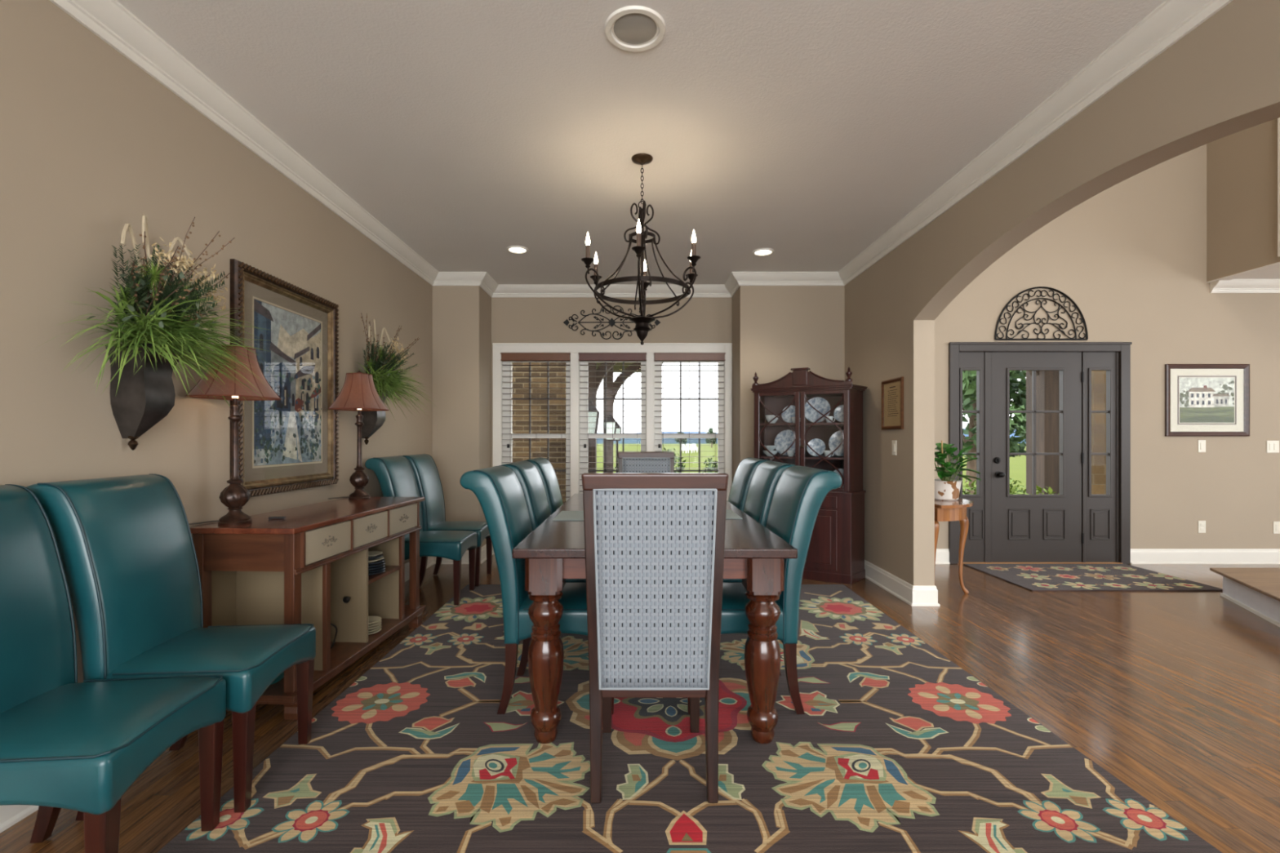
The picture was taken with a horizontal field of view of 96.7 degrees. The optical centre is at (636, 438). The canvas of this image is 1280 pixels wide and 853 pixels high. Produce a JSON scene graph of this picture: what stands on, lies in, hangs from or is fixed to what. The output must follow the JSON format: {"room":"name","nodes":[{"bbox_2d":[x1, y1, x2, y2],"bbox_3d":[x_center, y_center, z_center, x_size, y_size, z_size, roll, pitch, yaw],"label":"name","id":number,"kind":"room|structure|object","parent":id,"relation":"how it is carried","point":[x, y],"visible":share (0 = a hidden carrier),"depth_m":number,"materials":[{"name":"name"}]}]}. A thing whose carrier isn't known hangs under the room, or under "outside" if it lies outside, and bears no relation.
{"room":"dining room","nodes":[
{"label":"dining room","id":0,"kind":"room"},
{"bbox_2d":[0,0,432,683],"bbox_3d":[-2.020,-0.185,1.235,0.120,2.770,8.470,0,0,0],"label":"wall","id":1,"kind":"structure","parent":0,"point":[91,144],"depth_m":2.16,"materials":[{"name":"beige paint"}]},
{"bbox_2d":[44,213,277,450],"bbox_3d":[-1.719,-0.405,2.170,0.506,0.902,0.868,0,0,12],"label":"wall planter","id":2,"kind":"object","parent":1,"relation":"attached to","point":[142,389],"visible":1,"depth_m":2.12,"materials":[{"name":"grey metal"}]},
{"bbox_2d":[230,258,338,497],"bbox_3d":[-1.938,-0.285,3.203,0.045,1.160,0.925,0,0,0],"label":"framed picture","id":3,"kind":"object","parent":1,"relation":"attached to","point":[289,445],"visible":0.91,"depth_m":3.17,"materials":[{"name":"brown wood"}]},
{"bbox_2d":[253,298,321,466],"bbox_3d":[-1.946,-0.285,3.203,0.005,0.850,0.615,0,0,0],"label":"painting","id":4,"kind":"object","parent":3,"relation":"attached to","point":[288,433],"depth_m":3.18,"materials":[{"name":"paint"}]},
{"bbox_2d":[351,312,435,444],"bbox_3d":[-1.686,-0.408,4.048,0.571,0.909,0.891,0,0,13],"label":"wall planter","id":5,"kind":"object","parent":1,"relation":"attached to","point":[382,368],"visible":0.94,"depth_m":4.01,"materials":[{"name":"grey metal"}]},
{"bbox_2d":[49,0,1232,297],"bbox_3d":[0.015,-1.516,1.455,3.950,0.108,8.890,0,0,0],"label":"crown molding","id":6,"kind":"structure","parent":1,"relation":"attached to","point":[109,20],"depth_m":2.79,"materials":[{"name":"white paint"}]},
{"bbox_2d":[512,362,565,502],"bbox_3d":[-2.100,-0.350,7.375,2.600,3.500,0.250,0,0,0],"label":"brick","id":7,"kind":"object","parent":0,"point":[514,367],"depth_m":7.25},
{"bbox_2d":[0,554,1279,852],"bbox_3d":[3.470,1.250,1.410,11.060,0.100,9.020,0,0,0],"label":"floor","id":8,"kind":"structure","parent":0,"point":[1175,695],"depth_m":2.75,"materials":[{"name":"brown wood"}]},
{"bbox_2d":[189,497,425,719],"bbox_3d":[-1.647,0.790,3.051,0.491,0.820,1.308,0,0,3],"label":"console table","id":9,"kind":"object","parent":8,"relation":"on","point":[310,565],"visible":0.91,"depth_m":2.67,"materials":[{"name":"brown wood"}]},
{"bbox_2d":[185,342,281,524],"bbox_3d":[-1.800,-0.025,2.550,0.305,0.810,0.305,0,0,10],"label":"table lamp","id":10,"kind":"object","parent":9,"relation":"on","point":[235,495],"visible":0.82,"depth_m":2.51,"materials":[{"name":"fabric"}]},
{"bbox_2d":[270,671,284,684],"bbox_3d":[-1.683,0.996,2.542,0.240,0.172,0.240,0,0,0],"label":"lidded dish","id":11,"kind":"object","parent":9,"relation":"on","point":[281,676],"visible":0.05,"depth_m":2.52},
{"bbox_2d":[256,604,425,704],"bbox_3d":[-1.647,1.104,3.051,0.491,0.044,1.308,0,0,3],"label":"shelf","id":12,"kind":"object","parent":9,"relation":"attached to","point":[344,651],"depth_m":2.88,"materials":[{"name":"brown wood"}]},
{"bbox_2d":[328,370,389,499],"bbox_3d":[-1.755,-0.025,3.600,0.305,0.810,0.305,0,0,10],"label":"table lamp","id":13,"kind":"object","parent":9,"relation":"on","point":[358,392],"visible":1,"depth_m":3.55,"materials":[{"name":"fabric"}]},
{"bbox_2d":[368,627,381,635],"bbox_3d":[-1.501,1.075,3.164,0.150,0.014,0.150,0,0,0],"label":"saucer","id":14,"kind":"object","parent":9,"relation":"on","point":[379,629],"visible":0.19,"depth_m":3.16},
{"bbox_2d":[368,625,381,632],"bbox_3d":[-1.501,1.060,3.164,0.150,0.014,0.150,0,0,0],"label":"saucer","id":15,"kind":"object","parent":14,"relation":"on","point":[379,627],"visible":0.24,"depth_m":3.16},
{"bbox_2d":[368,622,381,629],"bbox_3d":[-1.501,1.046,3.164,0.150,0.014,0.150,0,0,0],"label":"saucer","id":16,"kind":"object","parent":15,"relation":"on","point":[380,624],"visible":0.22,"depth_m":3.16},
{"bbox_2d":[368,620,381,626],"bbox_3d":[-1.501,1.032,3.164,0.150,0.014,0.150,0,0,0],"label":"saucer","id":17,"kind":"object","parent":16,"relation":"on","point":[380,621],"visible":0.22,"depth_m":3.16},
{"bbox_2d":[368,616,381,624],"bbox_3d":[-1.501,1.018,3.164,0.150,0.014,0.150,0,0,0],"label":"saucer","id":18,"kind":"object","parent":17,"relation":"on","point":[371,620],"visible":0.45,"depth_m":3.19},
{"bbox_2d":[368,568,385,575],"bbox_3d":[-1.500,0.752,3.194,0.164,0.014,0.164,0,0,0],"label":"plate","id":19,"kind":"object","parent":9,"relation":"on","point":[384,570],"visible":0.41,"depth_m":3.19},
{"bbox_2d":[368,566,385,573],"bbox_3d":[-1.500,0.738,3.194,0.164,0.014,0.164,0,0,0],"label":"plate","id":20,"kind":"object","parent":19,"relation":"on","point":[383,567],"visible":0.38,"depth_m":3.19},
{"bbox_2d":[368,564,385,570],"bbox_3d":[-1.500,0.724,3.194,0.164,0.014,0.164,0,0,0],"label":"plate","id":21,"kind":"object","parent":20,"relation":"on","point":[383,565],"visible":0.41,"depth_m":3.19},
{"bbox_2d":[368,561,385,568],"bbox_3d":[-1.500,0.710,3.194,0.164,0.014,0.164,0,0,0],"label":"plate","id":22,"kind":"object","parent":21,"relation":"on","point":[382,562],"visible":0.41,"depth_m":3.19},
{"bbox_2d":[368,559,384,564],"bbox_3d":[-1.500,0.696,3.194,0.156,0.014,0.156,0,0,0],"label":"plate","id":23,"kind":"object","parent":22,"relation":"on","point":[381,560],"visible":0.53,"depth_m":3.19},
{"bbox_2d":[368,556,383,562],"bbox_3d":[-1.500,0.681,3.194,0.148,0.014,0.148,0,0,0],"label":"plate","id":24,"kind":"object","parent":23,"relation":"on","point":[380,557],"visible":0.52,"depth_m":3.19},
{"bbox_2d":[368,554,382,559],"bbox_3d":[-1.500,0.667,3.194,0.140,0.014,0.140,0,0,0],"label":"plate","id":25,"kind":"object","parent":24,"relation":"on","point":[379,555],"visible":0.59,"depth_m":3.20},
{"bbox_2d":[368,551,382,557],"bbox_3d":[-1.500,0.653,3.194,0.132,0.014,0.132,0,0,0],"label":"plate","id":26,"kind":"object","parent":25,"relation":"on","point":[371,553],"visible":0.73,"depth_m":3.22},
{"bbox_2d":[368,565,400,584],"bbox_3d":[-1.638,0.770,3.229,0.431,0.020,0.383,0,0,3],"label":"shelf","id":27,"kind":"object","parent":9,"relation":"attached to","point":[388,569],"depth_m":3.23,"materials":[{"name":"brown wood"}]},
{"bbox_2d":[156,584,1222,852],"bbox_3d":[0.152,1.197,2.553,3.075,0.006,4.205,0,0,0],"label":"area rug","id":28,"kind":"object","parent":8,"relation":"on","point":[895,747],"visible":0.86,"depth_m":2.02,"materials":[{"name":"fabric"}]},
{"bbox_2d":[0,484,226,852],"bbox_3d":[-1.591,0.666,1.511,0.683,1.057,0.464,0,0,-6],"label":"dining chair","id":29,"kind":"object","parent":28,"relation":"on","point":[65,743],"visible":1,"depth_m":1.54,"materials":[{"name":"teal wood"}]},
{"bbox_2d":[26,474,315,821],"bbox_3d":[-1.591,0.666,2.005,0.683,1.057,0.464,0,0,-5],"label":"dining chair","id":30,"kind":"object","parent":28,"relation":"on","point":[126,546],"visible":0.83,"depth_m":1.89,"materials":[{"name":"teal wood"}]},
{"bbox_2d":[364,455,476,605],"bbox_3d":[-1.601,0.666,4.279,0.683,1.057,0.464,0,0,-1],"label":"dining chair","id":31,"kind":"object","parent":28,"relation":"on","point":[396,476],"visible":0.69,"depth_m":4.10,"materials":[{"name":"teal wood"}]},
{"bbox_2d":[401,453,492,586],"bbox_3d":[-1.601,0.666,4.798,0.683,1.057,0.464,0,0,-1],"label":"dining chair","id":32,"kind":"object","parent":28,"relation":"on","point":[425,469],"visible":0.63,"depth_m":4.68,"materials":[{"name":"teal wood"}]},
{"bbox_2d":[459,465,613,714],"bbox_3d":[-0.424,0.666,2.675,0.683,1.057,0.464,0,0,0],"label":"dining chair","id":33,"kind":"object","parent":28,"relation":"on","point":[499,491],"visible":0.57,"depth_m":2.45,"materials":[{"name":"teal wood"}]},
{"bbox_2d":[502,460,586,582],"bbox_3d":[-0.424,0.666,3.280,0.683,1.057,0.464,0,0,0],"label":"dining chair","id":34,"kind":"object","parent":28,"relation":"on","point":[528,475],"visible":0.2,"depth_m":3.12,"materials":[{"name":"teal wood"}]},
{"bbox_2d":[525,457,563,514],"bbox_3d":[-0.424,0.666,3.865,0.683,1.057,0.464,0,0,0],"label":"dining chair","id":35,"kind":"object","parent":28,"relation":"on","point":[547,473],"visible":0.16,"depth_m":3.73,"materials":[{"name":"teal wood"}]},
{"bbox_2d":[617,452,674,472],"bbox_3d":[0.077,0.653,4.412,0.464,1.083,0.574,0,0,0],"label":"head chair","id":36,"kind":"object","parent":28,"relation":"on","point":[628,462],"visible":0.28,"depth_m":4.63,"materials":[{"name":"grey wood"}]},
{"bbox_2d":[581,472,728,803],"bbox_3d":[0.058,0.653,2.071,0.464,1.083,0.574,0,0,0],"label":"head chair","id":37,"kind":"object","parent":28,"relation":"on","point":[655,542],"visible":1,"depth_m":1.84,"materials":[{"name":"fabric"}]},
{"bbox_2d":[512,493,797,743],"bbox_3d":[0.069,0.807,3.245,1.086,0.774,2.170,0,0,0],"label":"dining table","id":38,"kind":"object","parent":28,"relation":"on","point":[553,553],"visible":0.51,"depth_m":2.21,"materials":[{"name":"brown wood"}]},
{"bbox_2d":[552,511,583,520],"bbox_3d":[-0.255,0.417,3.080,0.350,0.004,0.360,0,0,0],"label":"placemat","id":39,"kind":"object","parent":38,"relation":"on","point":[563,515],"visible":0.44,"depth_m":3.03,"materials":[{"name":"fabric"}]},
{"bbox_2d":[725,509,742,519],"bbox_3d":[0.375,0.417,3.140,0.350,0.004,0.360,0,0,0],"label":"placemat","id":40,"kind":"object","parent":38,"relation":"on","point":[730,514],"visible":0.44,"depth_m":3.06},
{"bbox_2d":[728,457,767,511],"bbox_3d":[0.546,0.666,3.865,0.683,1.057,0.464,0,0,0],"label":"dining chair","id":41,"kind":"object","parent":28,"relation":"on","point":[747,467],"visible":0.26,"depth_m":3.74,"materials":[{"name":"teal leather"}]},
{"bbox_2d":[723,460,794,582],"bbox_3d":[0.546,0.666,3.280,0.683,1.057,0.464,0,0,0],"label":"dining chair","id":42,"kind":"object","parent":28,"relation":"on","point":[763,482],"visible":0.3,"depth_m":3.13,"materials":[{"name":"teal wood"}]},
{"bbox_2d":[687,465,841,714],"bbox_3d":[0.546,0.666,2.675,0.683,1.057,0.464,0,0,0],"label":"dining chair","id":43,"kind":"object","parent":28,"relation":"on","point":[799,493],"visible":0.47,"depth_m":2.45,"materials":[{"name":"teal leather"}]},
{"bbox_2d":[750,367,867,584],"bbox_3d":[1.591,0.301,5.169,0.961,1.799,0.795,0,0,28],"label":"china cabinet","id":44,"kind":"object","parent":8,"relation":"on","point":[836,550],"visible":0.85,"depth_m":4.80,"materials":[{"name":"brown wood"}]},
{"bbox_2d":[764,414,778,423],"bbox_3d":[1.214,-0.170,5.108,0.124,0.075,0.124,0,0,28],"label":"bowl","id":45,"kind":"object","parent":44,"relation":"on","point":[770,417],"visible":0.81,"depth_m":5.07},
{"bbox_2d":[774,430,795,455],"bbox_3d":[1.355,0.039,5.118,0.236,0.231,0.059,0,0,27],"label":"plate","id":46,"kind":"object","parent":44,"relation":"in","point":[784,440],"visible":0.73,"depth_m":5.14,"materials":[{"name":"ceramic"}]},
{"bbox_2d":[781,405,795,422],"bbox_3d":[1.368,-0.216,5.056,0.160,0.156,0.047,0,0,29],"label":"plate","id":47,"kind":"object","parent":44,"relation":"on","point":[789,412],"visible":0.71,"depth_m":5.07,"materials":[{"name":"ceramic"}]},
{"bbox_2d":[806,438,825,456],"bbox_3d":[1.552,0.078,4.924,0.156,0.153,0.046,0,0,27],"label":"plate","id":48,"kind":"object","parent":44,"relation":"in","point":[817,445],"visible":0.92,"depth_m":4.93,"materials":[{"name":"ceramic"}]},
{"bbox_2d":[804,396,830,422],"bbox_3d":[1.576,-0.250,4.978,0.230,0.225,0.058,0,0,29],"label":"plate","id":49,"kind":"object","parent":44,"relation":"on","point":[820,404],"visible":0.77,"depth_m":4.99,"materials":[{"name":"ceramic"}]},
{"bbox_2d":[828,430,843,456],"bbox_3d":[1.766,0.042,4.877,0.230,0.225,0.058,0,0,29],"label":"plate","id":50,"kind":"object","parent":44,"relation":"in","point":[836,438],"visible":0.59,"depth_m":4.91,"materials":[{"name":"ceramic"}]},
{"bbox_2d":[833,404,843,422],"bbox_3d":[1.752,-0.211,4.830,0.150,0.147,0.045,0,0,27],"label":"plate","id":51,"kind":"object","parent":44,"relation":"on","point":[838,412],"visible":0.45,"depth_m":4.85,"materials":[{"name":"ceramic"}]},
{"bbox_2d":[934,498,973,594],"bbox_3d":[2.366,0.842,4.466,0.438,0.729,0.839,0,0,0],"label":"round table","id":52,"kind":"object","parent":8,"relation":"on","point":[944,510],"visible":0.31,"depth_m":4.19,"materials":[{"name":"brown wood"}]},
{"bbox_2d":[934,440,981,500],"bbox_3d":[2.429,0.247,4.421,0.438,0.460,0.463,0,0,23],"label":"potted plant","id":53,"kind":"object","parent":52,"relation":"on","point":[945,489],"visible":0.9,"depth_m":4.37,"materials":[{"name":"green plant"}]},
{"bbox_2d":[963,564,1222,591],"bbox_3d":[3.865,1.195,4.930,1.530,0.011,0.940,0,0,0],"label":"rug","id":54,"kind":"object","parent":8,"relation":"on","point":[1032,577],"visible":1,"depth_m":4.86,"materials":[{"name":"fabric"}]},
{"bbox_2d":[1209,567,1279,627],"bbox_3d":[5.881,1.097,3.515,4.638,0.207,1.710,0,0,0],"label":"stair landing","id":55,"kind":"structure","parent":8,"relation":"on","point":[1256,590],"depth_m":4.00,"materials":[{"name":"brown wood"}]},
{"bbox_2d":[116,0,1165,284],"bbox_3d":[0.020,-1.630,1.510,4.200,0.120,9.020,0,0,0],"label":"ceiling","id":56,"kind":"structure","parent":0,"point":[805,131],"depth_m":2.67,"materials":[{"name":"paint"}]},
{"bbox_2d":[506,245,528,253],"bbox_3d":[-0.990,-1.566,4.720,0.176,0.012,0.176,0,0,0],"label":"recessed light","id":57,"kind":"object","parent":56,"relation":"in","point":[513,249],"visible":1,"depth_m":4.72,"materials":[{"name":"white paint"}]},
{"bbox_2d":[604,5,666,51],"bbox_3d":[-0.006,-1.565,2.180,0.234,0.014,0.234,0,0,0],"label":"recessed light","id":58,"kind":"object","parent":56,"relation":"in","point":[629,28],"visible":1,"depth_m":2.17,"materials":[{"name":"white paint"}]},
{"bbox_2d":[581,152,700,345],"bbox_3d":[0.030,-1.049,3.190,0.656,1.043,0.723,0,0,0],"label":"chandelier","id":59,"kind":"object","parent":56,"relation":"hanging from","point":[642,328],"visible":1,"depth_m":3.15,"materials":[{"name":"black metal"}]},
{"bbox_2d":[752,248,773,256],"bbox_3d":[1.062,-1.566,4.780,0.176,0.012,0.176,0,0,0],"label":"recessed light","id":60,"kind":"object","parent":56,"relation":"in","point":[761,251],"visible":1,"depth_m":4.78,"materials":[{"name":"white paint"}]},
{"bbox_2d":[432,144,1279,548],"bbox_3d":[3.520,-1.400,5.735,10.960,5.200,0.570,0,0,0],"label":"wall","id":61,"kind":"structure","parent":0,"point":[1131,256],"depth_m":5.45,"materials":[{"name":"beige paint"}]},
{"bbox_2d":[563,305,660,339],"bbox_3d":[-0.257,-1.200,5.888,1.013,0.354,0.010,0,0,0],"label":"scroll","id":62,"kind":"object","parent":61,"relation":"attached to","point":[611,322],"visible":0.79,"depth_m":5.88},
{"bbox_2d":[492,342,732,501],"bbox_3d":[-0.253,-0.092,5.920,2.475,1.785,0.180,0,0,0],"label":"window","id":63,"kind":"structure","parent":61,"relation":"in","point":[504,362],"depth_m":5.88,"materials":[{"name":"white paint"}]},
{"bbox_2d":[500,352,570,503],"bbox_3d":[-1.044,-0.091,5.891,0.718,1.582,0.087,0,0,0],"label":"window blind","id":64,"kind":"object","parent":63,"relation":"attached to","point":[561,357],"visible":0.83,"depth_m":5.88,"materials":[{"name":"wood"}]},
{"bbox_2d":[577,352,646,491],"bbox_3d":[-0.250,-0.091,5.891,0.702,1.582,0.087,0,0,0],"label":"window blind","id":65,"kind":"object","parent":63,"relation":"attached to","point":[612,357],"visible":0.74,"depth_m":5.88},
{"bbox_2d":[653,352,725,468],"bbox_3d":[0.545,-0.091,5.891,0.736,1.582,0.087,0,0,0],"label":"window blind","id":66,"kind":"object","parent":63,"relation":"attached to","point":[663,357],"visible":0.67,"depth_m":5.88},
{"bbox_2d":[579,354,646,493],"bbox_3d":[-0.250,-0.075,5.973,0.736,1.650,0.075,0,0,0],"label":"window","id":67,"kind":"structure","parent":61,"relation":"in","point":[581,362],"depth_m":5.96,"materials":[{"name":"white paint"}]},
{"bbox_2d":[653,354,724,472],"bbox_3d":[0.545,-0.075,5.973,0.770,1.650,0.075,0,0,0],"label":"window","id":68,"kind":"structure","parent":61,"relation":"in","point":[655,362],"depth_m":5.96,"materials":[{"name":"white paint"}]},
{"bbox_2d":[935,548,950,564],"bbox_3d":[2.562,1.129,5.437,0.845,0.141,0.026,0,0,0],"label":"baseboard","id":69,"kind":"structure","parent":61,"relation":"attached to","point":[942,556],"depth_m":5.43,"materials":[{"name":"white paint"}]},
{"bbox_2d":[959,351,984,562],"bbox_3d":[3.212,0.179,5.476,0.245,2.022,0.057,0,0,0],"label":"sidelight","id":70,"kind":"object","parent":61,"relation":"in","point":[974,549],"depth_m":5.46,"materials":[{"name":"grey wood"}]},
{"bbox_2d":[991,351,1084,562],"bbox_3d":[3.844,0.179,5.446,0.877,2.022,0.119,0,0,0],"label":"door","id":71,"kind":"structure","parent":61,"relation":"in","point":[1033,527],"depth_m":5.46,"materials":[{"name":"grey wood"}]},
{"bbox_2d":[957,562,1122,564],"bbox_3d":[3.845,1.194,5.485,1.570,0.012,0.130,0,0,0],"label":"trim","id":72,"kind":"structure","parent":61,"relation":"attached to","point":[962,562],"depth_m":5.42,"materials":[{"name":"brown wood"}]},
{"bbox_2d":[948,342,1132,564],"bbox_3d":[3.849,0.141,5.473,1.737,2.118,0.115,0,0,0],"label":"door frame","id":73,"kind":"structure","parent":61,"relation":"attached to","point":[1122,349],"depth_m":5.43,"materials":[{"name":"wood"}]},
{"bbox_2d":[994,286,1088,340],"bbox_3d":[3.866,-1.195,5.438,0.891,0.513,0.017,0,0,0],"label":"wall decor","id":74,"kind":"object","parent":61,"relation":"in","point":[1065,295],"visible":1,"depth_m":5.43,"materials":[{"name":"metal"}]},
{"bbox_2d":[1085,351,1115,562],"bbox_3d":[4.450,0.179,5.476,0.300,2.022,0.057,0,0,0],"label":"sidelight","id":75,"kind":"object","parent":61,"relation":"in","point":[1100,509],"depth_m":5.46,"materials":[{"name":"grey wood"}]},
{"bbox_2d":[1197,520,1205,533],"bbox_3d":[5.410,0.848,5.446,0.072,0.116,0.009,0,0,0],"label":"wall outlet","id":76,"kind":"object","parent":61,"relation":"attached to","point":[1201,524],"visible":1,"depth_m":5.44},
{"bbox_2d":[1197,440,1205,452],"bbox_3d":[5.410,0.075,5.445,0.072,0.116,0.010,0,0,0],"label":"wall switch","id":77,"kind":"object","parent":61,"relation":"attached to","point":[1201,443],"visible":1,"depth_m":5.44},
{"bbox_2d":[1130,548,1279,564],"bbox_3d":[6.857,1.129,5.437,4.285,0.141,0.026,0,0,0],"label":"baseboard","id":78,"kind":"structure","parent":61,"relation":"attached to","point":[1138,556],"depth_m":5.43,"materials":[{"name":"white paint"}]},
{"bbox_2d":[1164,364,1249,435],"bbox_3d":[5.455,-0.365,5.438,0.794,0.690,0.024,0,0,0],"label":"print","id":79,"kind":"object","parent":61,"relation":"attached to","point":[1201,399],"visible":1,"depth_m":5.44,"materials":[{"name":"paper"}]},
{"bbox_2d":[1209,279,1279,293],"bbox_3d":[7.245,-1.446,5.402,3.510,0.108,0.095,0,0,0],"label":"crown molding","id":80,"kind":"structure","parent":61,"relation":"attached to","point":[1233,286],"depth_m":5.40,"materials":[{"name":"white paint"}]},
{"bbox_2d":[1266,440,1279,453],"bbox_3d":[6.090,0.080,5.445,0.118,0.116,0.010,0,0,0],"label":"wall switch","id":81,"kind":"object","parent":61,"relation":"attached to","point":[1272,446],"visible":1,"depth_m":5.44,"materials":[{"name":"plastic"}]},
{"bbox_2d":[1272,521,1279,533],"bbox_3d":[6.130,0.855,5.446,0.072,0.116,0.009,0,0,0],"label":"wall outlet","id":82,"kind":"object","parent":61,"relation":"attached to","point":[1276,525],"visible":1,"depth_m":5.44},
{"bbox_2d":[844,0,1279,585],"bbox_3d":[2.065,-1.400,1.225,0.150,5.200,8.450,0,0,0],"label":"wall","id":83,"kind":"structure","parent":0,"point":[1221,79],"depth_m":3.15,"materials":[{"name":"beige paint"}]},
{"bbox_2d":[0,543,940,833],"bbox_3d":[0.103,1.129,1.455,4.126,0.141,8.890,0,0,0],"label":"baseboard","id":84,"kind":"structure","parent":83,"relation":"attached to","point":[913,595],"depth_m":4.14,"materials":[{"name":"white paint"}]},
{"bbox_2d":[881,376,903,429],"bbox_3d":[1.980,-0.265,4.415,0.020,0.390,0.352,0,0,0],"label":"framed piece","id":85,"kind":"object","parent":83,"relation":"attached to","point":[892,389],"visible":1,"depth_m":4.40,"materials":[{"name":"paper"}]},
{"bbox_2d":[892,440,896,455],"bbox_3d":[1.985,0.073,4.390,0.010,0.116,0.072,0,0,0],"label":"wall switch","id":86,"kind":"object","parent":83,"relation":"attached to","point":[894,442],"visible":1,"depth_m":4.38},
{"bbox_2d":[1091,370,1106,494],"bbox_3d":[6.480,0.050,8.100,0.280,2.900,0.400,0,0,0],"label":"stone pier","id":87,"kind":"object","parent":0,"point":[1098,377],"visible":0.14,"depth_m":7.90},
{"bbox_2d":[1206,118,1279,281],"bbox_3d":[5.520,-2.750,3.825,0.120,2.500,3.250,0,0,0],"label":"wall","id":88,"kind":"structure","parent":0,"point":[1242,166],"depth_m":5.13,"materials":[{"name":"beige paint"}]},
{"bbox_2d":[1277,117,1279,256],"bbox_3d":[5.445,-2.370,4.780,0.030,1.660,0.080,0,0,0],"label":"trim","id":89,"kind":"structure","parent":88,"relation":"attached to","point":[1278,118],"depth_m":4.81,"materials":[{"name":"white paint"}]},
{"bbox_2d":[1206,262,1279,282],"bbox_3d":[7.230,-1.555,3.825,3.540,0.130,3.250,0,0,0],"label":"ceiling","id":90,"kind":"structure","parent":0,"point":[1272,271],"depth_m":5.19,"materials":[{"name":"paint"}]},
{"bbox_3d":[1.500,1.460,8.465,11.000,0.280,4.870,0,0,0],"label":"floor","id":91,"kind":"structure","parent":0,"visible":0},
{"bbox_2d":[588,362,617,472],"bbox_3d":[-0.292,-0.130,8.400,1.096,2.900,0.280,0,0,0],"label":"porch post","id":92,"kind":"object","parent":91,"relation":"on","point":[590,367],"visible":0.08,"depth_m":8.30,"materials":[{"name":"brown wood"}]},
{"bbox_2d":[588,397,599,433],"bbox_3d":[-0.660,-0.311,8.170,0.243,0.546,0.243,0,0,0],"label":"lantern","id":93,"kind":"object","parent":92,"relation":"attached to","point":[590,407],"visible":0.4,"depth_m":8.09,"materials":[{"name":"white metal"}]},
{"bbox_2d":[596,362,640,373],"bbox_3d":[-0.225,-1.605,9.950,1.350,0.370,4.700,0,0,0],"label":"beams","id":94,"kind":"structure","parent":92,"relation":"attached to","point":[615,367],"depth_m":11.31,"materials":[{"name":"brown wood"}]},
{"bbox_2d":[614,420,622,472],"bbox_3d":[-0.360,0.631,10.400,0.168,1.926,0.168,0,0,0],"label":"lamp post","id":95,"kind":"object","parent":91,"relation":"on","point":[618,430],"visible":0.26,"depth_m":10.37,"materials":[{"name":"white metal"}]},
{"bbox_2d":[603,362,662,472],"bbox_3d":[-0.085,-0.130,10.000,1.080,2.900,0.250,0,0,0],"label":"porch post","id":96,"kind":"object","parent":91,"relation":"on","point":[629,367],"visible":0.2,"depth_m":9.92,"materials":[{"name":"brown wood"}]},
{"bbox_2d":[603,411,617,440],"bbox_3d":[-0.460,-0.217,9.770,0.234,0.525,0.234,0,0,0],"label":"lantern","id":97,"kind":"object","parent":96,"relation":"attached to","point":[608,419],"visible":0.45,"depth_m":9.68,"materials":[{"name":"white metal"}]},
{"bbox_2d":[662,447,686,472],"bbox_3d":[0.537,0.876,10.282,0.892,1.451,1.014,0,0,0],"label":"shrub","id":98,"kind":"object","parent":91,"relation":"on","point":[677,458],"visible":0.07,"depth_m":10.34,"materials":[{"name":"green plant"}]},
{"bbox_2d":[701,455,717,472],"bbox_3d":[1.365,0.912,9.030,0.934,1.379,0.927,0,0,0],"label":"shrub","id":99,"kind":"object","parent":91,"relation":"on","point":[709,464],"visible":0.02,"depth_m":9.03,"materials":[{"name":"green plant"}]},
{"bbox_2d":[962,478,1026,494],"bbox_3d":[5.863,1.112,9.505,1.595,0.987,1.125,0,0,39],"label":"shrub","id":100,"kind":"object","parent":91,"relation":"on","point":[1021,491],"visible":0.08,"depth_m":9.45,"materials":[{"name":"green plant"}]},
{"bbox_2d":[1024,484,1059,494],"bbox_3d":[5.053,0.943,6.701,1.111,0.763,0.968,0,0,0],"label":"shrub","id":101,"kind":"object","parent":91,"relation":"on","point":[1050,490],"visible":0.02,"depth_m":6.83,"materials":[{"name":"green plant"}]},
{"bbox_2d":[1026,370,1059,494],"bbox_3d":[5.315,-0.130,7.850,1.180,2.900,0.450,0,0,0],"label":"porch post","id":102,"kind":"object","parent":91,"relation":"on","point":[1047,382],"visible":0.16,"depth_m":7.67,"materials":[{"name":"brown wood"}]},
{"label":"outside","id":103,"kind":"structure","parent":0,"visible":0},
{"bbox_2d":[596,428,1019,437],"bbox_3d":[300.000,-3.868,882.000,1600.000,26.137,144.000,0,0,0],"label":"hills","id":104,"kind":"structure","parent":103,"point":[684,432],"depth_m":887.61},
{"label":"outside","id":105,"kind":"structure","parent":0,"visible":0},
{"bbox_2d":[596,438,1026,444],"bbox_3d":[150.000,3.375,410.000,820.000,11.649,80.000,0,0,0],"label":"hills","id":106,"kind":"structure","parent":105,"point":[598,442],"depth_m":389.00,"materials":[{"name":"plant"}]},
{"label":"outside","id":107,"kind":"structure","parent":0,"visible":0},
{"bbox_2d":[596,444,1026,494],"bbox_3d":[50.000,1.700,88.100,220.000,0.200,163.800,0,0,0],"label":"lawn","id":108,"kind":"structure","parent":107,"point":[1017,465],"depth_m":43.76,"materials":[{"name":"plant"}]},
{"bbox_2d":[705,428,716,447],"bbox_3d":[12.863,-0.124,98.097,2.141,3.457,2.570,0,0,0],"label":"tree","id":109,"kind":"object","parent":108,"relation":"on","point":[710,430],"visible":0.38,"depth_m":97.90,"materials":[{"name":"green plant"}]},
{"bbox_2d":[962,370,1026,494],"bbox_3d":[7.526,-0.812,11.809,2.606,4.833,3.030,0,0,0],"label":"tree","id":110,"kind":"object","parent":108,"relation":"on","point":[1017,388],"visible":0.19,"depth_m":11.22,"materials":[{"name":"green plant"}]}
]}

